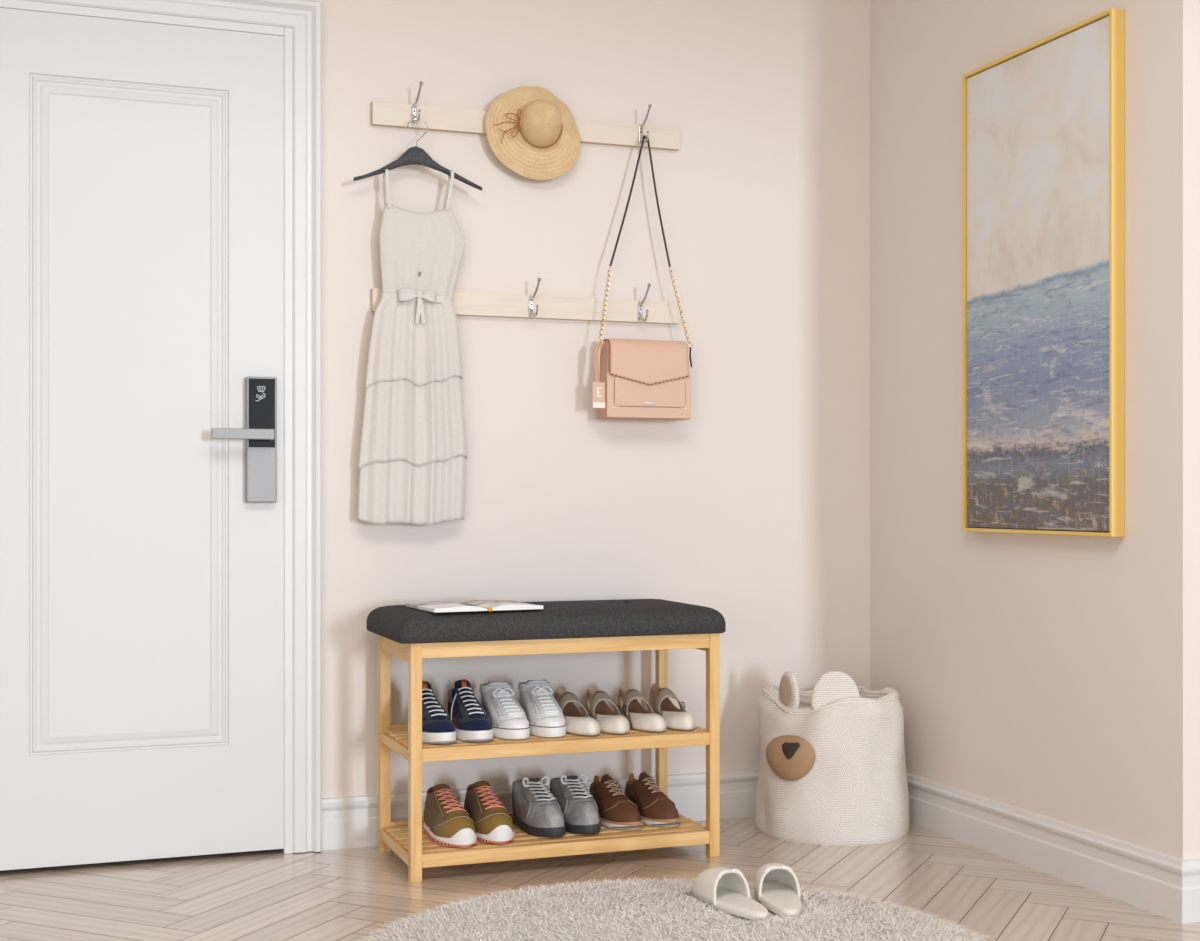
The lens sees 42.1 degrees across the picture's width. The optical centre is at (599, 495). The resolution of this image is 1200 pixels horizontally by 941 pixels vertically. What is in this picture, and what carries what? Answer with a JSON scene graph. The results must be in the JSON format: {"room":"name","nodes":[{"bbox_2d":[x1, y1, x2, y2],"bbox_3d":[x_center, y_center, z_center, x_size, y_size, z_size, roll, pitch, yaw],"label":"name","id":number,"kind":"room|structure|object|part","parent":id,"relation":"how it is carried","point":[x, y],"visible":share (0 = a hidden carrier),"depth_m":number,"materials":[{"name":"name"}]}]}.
{"room":"home entryway","nodes":[
{"label":"home entryway","id":0,"kind":"room"},
{"bbox_2d":[311,0,869,797],"bbox_3d":[-0.871,-0.500,3.968,3.720,2.800,0.120,0,0,-20],"label":"wall","id":1,"kind":"structure","parent":0,"point":[753,508],"depth_m":4.25,"materials":[{"name":"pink paint"}]},
{"bbox_2d":[0,8,283,870],"bbox_3d":[-1.154,-0.133,3.761,0.780,2.039,0.115,0,0,-20],"label":"door","id":2,"kind":"structure","parent":1,"relation":"in","point":[142,163],"depth_m":3.79,"materials":[{"name":"white paint"}]},
{"bbox_3d":[-0.872,-0.150,3.809,0.151,0.026,0.012,0,0,-20],"label":"handle","id":3,"kind":"part","parent":2,"relation":"part of","materials":[{"name":"metal"}]},
{"bbox_3d":[-0.844,-0.138,3.878,0.074,0.312,0.030,0,0,-20],"label":"lock plate","id":4,"kind":"part","parent":2,"relation":"part of","materials":[{"name":"metal"}]},
{"bbox_3d":[-0.838,-0.204,3.863,0.064,0.170,0.004,0,0,-20],"label":"glass panel","id":5,"kind":"part","parent":2,"relation":"part of","materials":[{"name":"black glass"}]},
{"bbox_2d":[0,0,292,853],"bbox_3d":[-1.183,-0.138,3.840,0.825,2.075,0.142,0,0,-20],"label":"trim","id":6,"kind":"structure","parent":1,"relation":"attached to","point":[287,32],"depth_m":3.91,"materials":[{"name":"white wood"}]},
{"bbox_2d":[26,0,321,852],"bbox_3d":[-1.160,-0.174,3.778,0.966,2.144,0.038,0,0,-20],"label":"trim","id":7,"kind":"structure","parent":1,"relation":"attached to","point":[304,16],"depth_m":3.92,"materials":[{"name":"white wood"}]},
{"bbox_2d":[371,288,679,323],"bbox_3d":[-0.185,-0.501,4.146,0.854,0.059,0.020,0,0,-20],"label":"wall coat rack","id":8,"kind":"object","parent":1,"relation":"attached to","point":[464,303],"visible":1,"depth_m":4.16,"materials":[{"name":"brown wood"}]},
{"bbox_2d":[529,278,540,316],"bbox_3d":[-0.171,-0.520,4.110,0.012,0.102,0.059,0,0,-27],"label":"coat hook","id":9,"kind":"object","parent":8,"relation":"attached to","point":[531,312],"visible":1,"depth_m":4.11,"materials":[{"name":"silver metal"}]},
{"bbox_3d":[-0.182,-0.500,4.134,0.012,0.044,0.004,0,0,-20],"label":"plate","id":10,"kind":"part","parent":9,"relation":"part of","materials":[{"name":"silver metal"}]},
{"bbox_2d":[638,283,650,321],"bbox_3d":[0.121,-0.520,4.218,0.012,0.102,0.059,0,0,-27],"label":"coat hook","id":11,"kind":"object","parent":8,"relation":"attached to","point":[640,317],"visible":1,"depth_m":4.22,"materials":[{"name":"silver metal"}]},
{"bbox_3d":[0.109,-0.500,4.242,0.012,0.044,0.004,0,0,-20],"label":"plate","id":12,"kind":"part","parent":11,"relation":"part of","materials":[{"name":"silver metal"}]},
{"bbox_2d":[371,101,679,150],"bbox_3d":[-0.185,-0.981,4.146,0.854,0.059,0.020,0,0,-20],"label":"wall coat rack","id":13,"kind":"object","parent":1,"relation":"attached to","point":[385,114],"visible":0.71,"depth_m":4.08,"materials":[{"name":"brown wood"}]},
{"bbox_2d":[412,81,422,123],"bbox_3d":[-0.468,-1.006,4.001,0.012,0.102,0.059,0,0,-27],"label":"coat hook","id":14,"kind":"object","parent":13,"relation":"attached to","point":[414,107],"visible":1,"depth_m":4.00,"materials":[{"name":"silver metal"}]},
{"bbox_3d":[-0.480,-0.986,4.024,0.012,0.044,0.004,0,0,-20],"label":"plate","id":15,"kind":"part","parent":14,"relation":"part of","materials":[{"name":"silver metal"}]},
{"bbox_2d":[353,119,481,190],"bbox_3d":[-0.466,-0.877,3.983,0.333,0.178,0.034,0,0,-20],"label":"hanger","id":16,"kind":"object","parent":14,"relation":"hanging from","point":[416,155],"visible":1,"depth_m":3.98,"materials":[{"name":"black plastic"}]},
{"bbox_2d":[357,169,467,524],"bbox_3d":[-0.475,-0.382,3.983,0.288,0.916,0.054,0,0,-20],"label":"dress","id":17,"kind":"object","parent":16,"relation":"hanging from","point":[413,451],"visible":1,"depth_m":3.98,"materials":[{"name":"fabric"}]},
{"bbox_2d":[485,86,579,179],"bbox_3d":[-0.162,-0.955,4.078,0.261,0.245,0.103,0,0,-20],"label":"straw hat","id":18,"kind":"object","parent":13,"relation":"hanging from","point":[533,133],"visible":1,"depth_m":4.09,"materials":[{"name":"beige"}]},
{"bbox_3d":[-0.147,-0.975,4.068,0.118,0.123,0.073,0,0,-20],"label":"crown","id":19,"kind":"part","parent":18,"relation":"part of","materials":[{"name":"wicker"}]},
{"bbox_2d":[639,104,651,143],"bbox_3d":[0.123,-1.002,4.218,0.012,0.102,0.059,0,0,-27],"label":"coat hook","id":20,"kind":"object","parent":13,"relation":"attached to","point":[649,105],"visible":1,"depth_m":4.22,"materials":[{"name":"silver metal"}]},
{"bbox_3d":[0.111,-0.982,4.242,0.012,0.044,0.004,0,0,-20],"label":"plate","id":21,"kind":"part","parent":20,"relation":"part of","materials":[{"name":"silver metal"}]},
{"bbox_2d":[592,135,692,420],"bbox_3d":[0.111,-0.590,4.192,0.294,0.770,0.086,0,0,-20],"label":"shoulder bag","id":22,"kind":"object","parent":20,"relation":"hanging from","point":[635,379],"visible":1,"depth_m":4.16,"materials":[{"name":"leather"}]},
{"bbox_3d":[0.014,-0.513,4.154,0.039,0.204,0.011,0,0,-40],"label":"chain","id":23,"kind":"part","parent":22,"relation":"part of","materials":[{"name":"gold metal"}]},
{"bbox_3d":[0.131,-0.266,4.166,0.241,0.118,0.004,0,0,-20],"label":"panel","id":24,"kind":"part","parent":22,"relation":"part of","materials":[{"name":"leather"}]},
{"bbox_3d":[0.216,-0.517,4.228,0.058,0.210,0.009,0,0,-7],"label":"chain","id":25,"kind":"part","parent":22,"relation":"part of","materials":[{"name":"gold metal"}]},
{"bbox_2d":[322,769,758,849],"bbox_3d":[0.038,0.835,4.229,1.594,0.130,0.020,0,0,-20],"label":"baseboard","id":26,"kind":"structure","parent":1,"relation":"attached to","point":[347,821],"depth_m":4.11,"materials":[{"name":"white wood"}]},
{"bbox_2d":[0,816,1199,940],"bbox_3d":[0.786,0.901,1.754,5.300,0.002,5.420,0,0,-20],"label":"floor","id":27,"kind":"structure","parent":0,"point":[337,894],"depth_m":3.58,"materials":[{"name":"brown wood"}]},
{"bbox_2d":[367,599,725,883],"bbox_3d":[-0.139,0.586,3.919,0.831,0.627,0.398,0,0,-20],"label":"bench","id":28,"kind":"object","parent":27,"relation":"on","point":[408,634],"visible":0.83,"depth_m":3.78,"materials":[{"name":"brown wood"}]},
{"bbox_3d":[-0.545,0.622,3.940,0.027,0.557,0.027,0,0,-20],"label":"leg","id":29,"kind":"part","parent":28,"relation":"part of","materials":[{"name":"brown wood"}]},
{"bbox_3d":[-0.488,0.857,3.784,0.018,0.025,0.306,0,0,-20],"label":"shelf rail","id":30,"kind":"part","parent":28,"relation":"part of","materials":[{"name":"brown wood"}]},
{"bbox_3d":[-0.488,0.611,3.784,0.018,0.025,0.306,0,0,-20],"label":"shelf rail","id":31,"kind":"part","parent":28,"relation":"part of","materials":[{"name":"brown wood"}]},
{"bbox_3d":[-0.190,0.601,4.073,0.732,0.040,0.022,0,0,-20],"label":"shelf rail","id":32,"kind":"part","parent":28,"relation":"part of","materials":[{"name":"brown wood"}]},
{"bbox_3d":[-0.430,0.622,3.628,0.027,0.557,0.027,0,0,-20],"label":"leg","id":33,"kind":"part","parent":28,"relation":"part of","materials":[{"name":"brown wood"}]},
{"bbox_2d":[422,681,456,743],"bbox_3d":[-0.417,0.523,3.791,0.100,0.131,0.270,0,0,-21],"label":"sneaker","id":34,"kind":"object","parent":28,"relation":"on","point":[438,727],"visible":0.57,"depth_m":3.71,"materials":[{"name":"blue fabric"}]},
{"bbox_2d":[424,784,476,847],"bbox_3d":[-0.370,0.773,3.803,0.100,0.123,0.277,0,0,-22],"label":"trainer","id":35,"kind":"object","parent":28,"relation":"on","point":[447,823],"visible":1,"depth_m":3.73,"materials":[{"name":"brown"}]},
{"bbox_3d":[-0.346,0.768,3.747,0.068,0.038,0.085,0,0,-22],"label":"vamp panel","id":36,"kind":"part","parent":35,"relation":"part of","materials":[{"name":"green fabric"}]},
{"bbox_3d":[-0.338,0.792,3.723,0.096,0.050,0.099,0,0,-22],"label":"toe panel","id":37,"kind":"part","parent":35,"relation":"part of","materials":[{"name":"yellow leather"}]},
{"bbox_3d":[-0.190,0.847,4.073,0.732,0.040,0.022,0,0,-20],"label":"shelf rail","id":38,"kind":"part","parent":28,"relation":"part of","materials":[{"name":"brown wood"}]},
{"bbox_2d":[447,679,493,741],"bbox_3d":[-0.327,0.523,3.825,0.099,0.131,0.270,0,0,-21],"label":"sneaker","id":39,"kind":"object","parent":28,"relation":"on","point":[472,723],"visible":0.98,"depth_m":3.77,"materials":[{"name":"blue fabric"}]},
{"bbox_3d":[-0.372,0.499,3.873,0.008,0.035,0.081,0,0,-12],"label":"ankle panel","id":40,"kind":"part","parent":39,"relation":"part of","materials":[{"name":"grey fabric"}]},
{"bbox_2d":[406,600,542,612],"bbox_3d":[-0.306,0.268,3.789,0.274,0.017,0.230,0,0,-24],"label":"magazine","id":41,"kind":"object","parent":28,"relation":"on","point":[473,605],"visible":1,"depth_m":3.73,"materials":[{"name":"grey paper"}]},
{"bbox_2d":[464,781,513,843],"bbox_3d":[-0.279,0.773,3.843,0.100,0.123,0.277,0,0,-22],"label":"trainer","id":42,"kind":"object","parent":28,"relation":"on","point":[493,824],"visible":0.93,"depth_m":3.77,"materials":[{"name":"brown"}]},
{"bbox_3d":[-0.246,0.792,3.763,0.096,0.050,0.099,0,0,-22],"label":"toe panel","id":43,"kind":"part","parent":42,"relation":"part of","materials":[{"name":"yellow leather"}]},
{"bbox_3d":[-0.258,0.768,3.785,0.068,0.038,0.085,0,0,-22],"label":"vamp panel","id":44,"kind":"part","parent":42,"relation":"part of","materials":[{"name":"green fabric"}]},
{"bbox_2d":[479,681,529,739],"bbox_3d":[-0.240,0.527,3.865,0.095,0.123,0.266,0,0,-20],"label":"sneaker","id":45,"kind":"object","parent":28,"relation":"on","point":[508,719],"visible":0.93,"depth_m":3.80,"materials":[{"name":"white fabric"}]},
{"bbox_2d":[512,776,565,836],"bbox_3d":[-0.157,0.770,3.906,0.093,0.128,0.270,0,0,-22],"label":"sneaker","id":46,"kind":"object","parent":28,"relation":"on","point":[535,809],"visible":1,"depth_m":3.84,"materials":[{"name":"grey leather"}]},
{"bbox_3d":[-0.196,0.773,3.996,0.076,0.084,0.073,0,0,-22],"label":"heel panel","id":47,"kind":"part","parent":46,"relation":"part of","materials":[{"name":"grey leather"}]},
{"bbox_2d":[518,679,566,737],"bbox_3d":[-0.148,0.527,3.899,0.095,0.123,0.266,0,0,-20],"label":"sneaker","id":48,"kind":"object","parent":28,"relation":"on","point":[545,717],"visible":0.91,"depth_m":3.84,"materials":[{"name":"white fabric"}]},
{"bbox_2d":[367,599,725,643],"bbox_3d":[-0.139,0.309,3.919,0.831,0.068,0.398,0,0,-20],"label":"seat cushion","id":49,"kind":"object","parent":28,"relation":"on","point":[623,621],"depth_m":3.76,"materials":[{"name":"grey fabric"}]},
{"bbox_3d":[-0.074,0.851,3.758,0.732,0.032,0.022,0,0,-20],"label":"shelf rail","id":50,"kind":"part","parent":28,"relation":"part of","materials":[{"name":"brown wood"}]},
{"bbox_3d":[-0.074,0.605,3.758,0.732,0.032,0.022,0,0,-20],"label":"shelf rail","id":51,"kind":"part","parent":28,"relation":"part of","materials":[{"name":"brown wood"}]},
{"bbox_2d":[550,773,600,833],"bbox_3d":[-0.066,0.770,3.939,0.093,0.128,0.270,0,0,-22],"label":"sneaker","id":52,"kind":"object","parent":28,"relation":"on","point":[579,810],"visible":0.91,"depth_m":3.87,"materials":[{"name":"grey leather"}]},
{"bbox_2d":[554,688,599,735],"bbox_3d":[-0.063,0.543,3.916,0.084,0.092,0.253,0,0,-20],"label":"flat shoe","id":53,"kind":"object","parent":28,"relation":"on","point":[578,723],"visible":0.71,"depth_m":3.87,"materials":[{"name":"beige leather"}]},
{"bbox_2d":[585,686,629,733],"bbox_3d":[0.014,0.543,3.945,0.084,0.092,0.253,0,0,-20],"label":"flat shoe","id":54,"kind":"object","parent":28,"relation":"on","point":[610,722],"visible":0.88,"depth_m":3.95,"materials":[{"name":"beige leather"}]},
{"bbox_2d":[589,774,642,829],"bbox_3d":[0.034,0.777,3.990,0.098,0.114,0.272,0,0,-22],"label":"shoe","id":55,"kind":"object","parent":28,"relation":"on","point":[616,810],"visible":0.89,"depth_m":3.93,"materials":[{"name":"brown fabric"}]},
{"bbox_2d":[617,685,665,731],"bbox_3d":[0.102,0.543,3.977,0.084,0.092,0.253,0,0,-20],"label":"flat shoe","id":56,"kind":"object","parent":28,"relation":"on","point":[638,718],"visible":0.9,"depth_m":3.96,"materials":[{"name":"beige leather"}]},
{"bbox_2d":[624,772,680,826],"bbox_3d":[0.129,0.777,4.025,0.098,0.114,0.272,0,0,-26],"label":"shoe","id":57,"kind":"object","parent":28,"relation":"on","point":[655,808],"visible":0.92,"depth_m":3.97,"materials":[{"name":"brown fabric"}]},
{"bbox_3d":[0.166,0.622,4.202,0.027,0.557,0.027,0,0,-20],"label":"leg","id":58,"kind":"part","parent":28,"relation":"part of","materials":[{"name":"brown wood"}]},
{"bbox_2d":[649,683,695,730],"bbox_3d":[0.182,0.543,4.006,0.084,0.092,0.253,0,0,-20],"label":"flat shoe","id":59,"kind":"object","parent":28,"relation":"on","point":[675,718],"visible":0.87,"depth_m":4.01,"materials":[{"name":"beige leather"}]},
{"bbox_3d":[0.281,0.622,3.890,0.027,0.557,0.027,0,0,-20],"label":"leg","id":60,"kind":"part","parent":28,"relation":"part of","materials":[{"name":"brown wood"}]},
{"bbox_2d":[360,875,994,940],"bbox_3d":[0.149,0.894,2.921,1.200,0.012,1.200,0,0,-20],"label":"rug","id":61,"kind":"object","parent":27,"relation":"on","point":[627,910],"visible":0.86,"depth_m":3.21,"materials":[{"name":"beige carpet"}]},
{"bbox_2d":[693,867,767,920],"bbox_3d":[0.280,0.841,3.332,0.092,0.079,0.252,0,0,-27],"label":"slipper","id":62,"kind":"object","parent":61,"relation":"on","point":[727,889],"visible":0.99,"depth_m":3.34,"materials":[{"name":"white fabric"}]},
{"bbox_2d":[754,863,801,916],"bbox_3d":[0.387,0.841,3.366,0.092,0.079,0.252,0,0,-6],"label":"slipper","id":63,"kind":"object","parent":61,"relation":"on","point":[776,885],"visible":1,"depth_m":3.37,"materials":[{"name":"white fabric"}]},
{"bbox_2d":[755,671,908,845],"bbox_3d":[0.622,0.679,4.204,0.420,0.442,0.412,0,0,-20],"label":"storage basket","id":64,"kind":"object","parent":27,"relation":"on","point":[832,770],"visible":1,"depth_m":4.04,"materials":[{"name":"fabric"}]},
{"bbox_2d":[870,0,1181,858],"bbox_3d":[1.063,-0.500,3.926,0.120,2.800,1.296,0,0,-20],"label":"wall","id":65,"kind":"structure","parent":0,"point":[1041,674],"depth_m":3.90,"materials":[{"name":"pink paint"}]},
{"bbox_2d":[962,8,1124,536],"bbox_3d":[1.049,-0.494,3.738,0.035,1.174,0.590,0,0,-20],"label":"painting","id":66,"kind":"object","parent":65,"relation":"attached to","point":[1043,121],"visible":1,"depth_m":3.69,"materials":[{"name":"multicoloured paint"}]},
{"bbox_2d":[907,773,1182,923],"bbox_3d":[1.002,0.835,3.891,0.020,0.130,1.320,0,0,-20],"label":"baseboard","id":67,"kind":"structure","parent":65,"relation":"attached to","point":[1147,879],"depth_m":3.68,"materials":[{"name":"white wood"}]},
{"bbox_2d":[1182,0,1199,859],"bbox_3d":[1.962,-0.500,3.628,1.600,2.800,0.124,0,0,-20],"label":"wall","id":68,"kind":"structure","parent":0,"point":[1190,9],"depth_m":3.30,"materials":[{"name":"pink paint"}]},
{"bbox_2d":[1182,858,1199,923],"bbox_3d":[1.977,0.835,3.557,1.620,0.130,0.020,0,0,-20],"label":"baseboard","id":69,"kind":"structure","parent":68,"relation":"attached to","point":[1190,868],"depth_m":3.28,"materials":[{"name":"white wood"}]}
]}

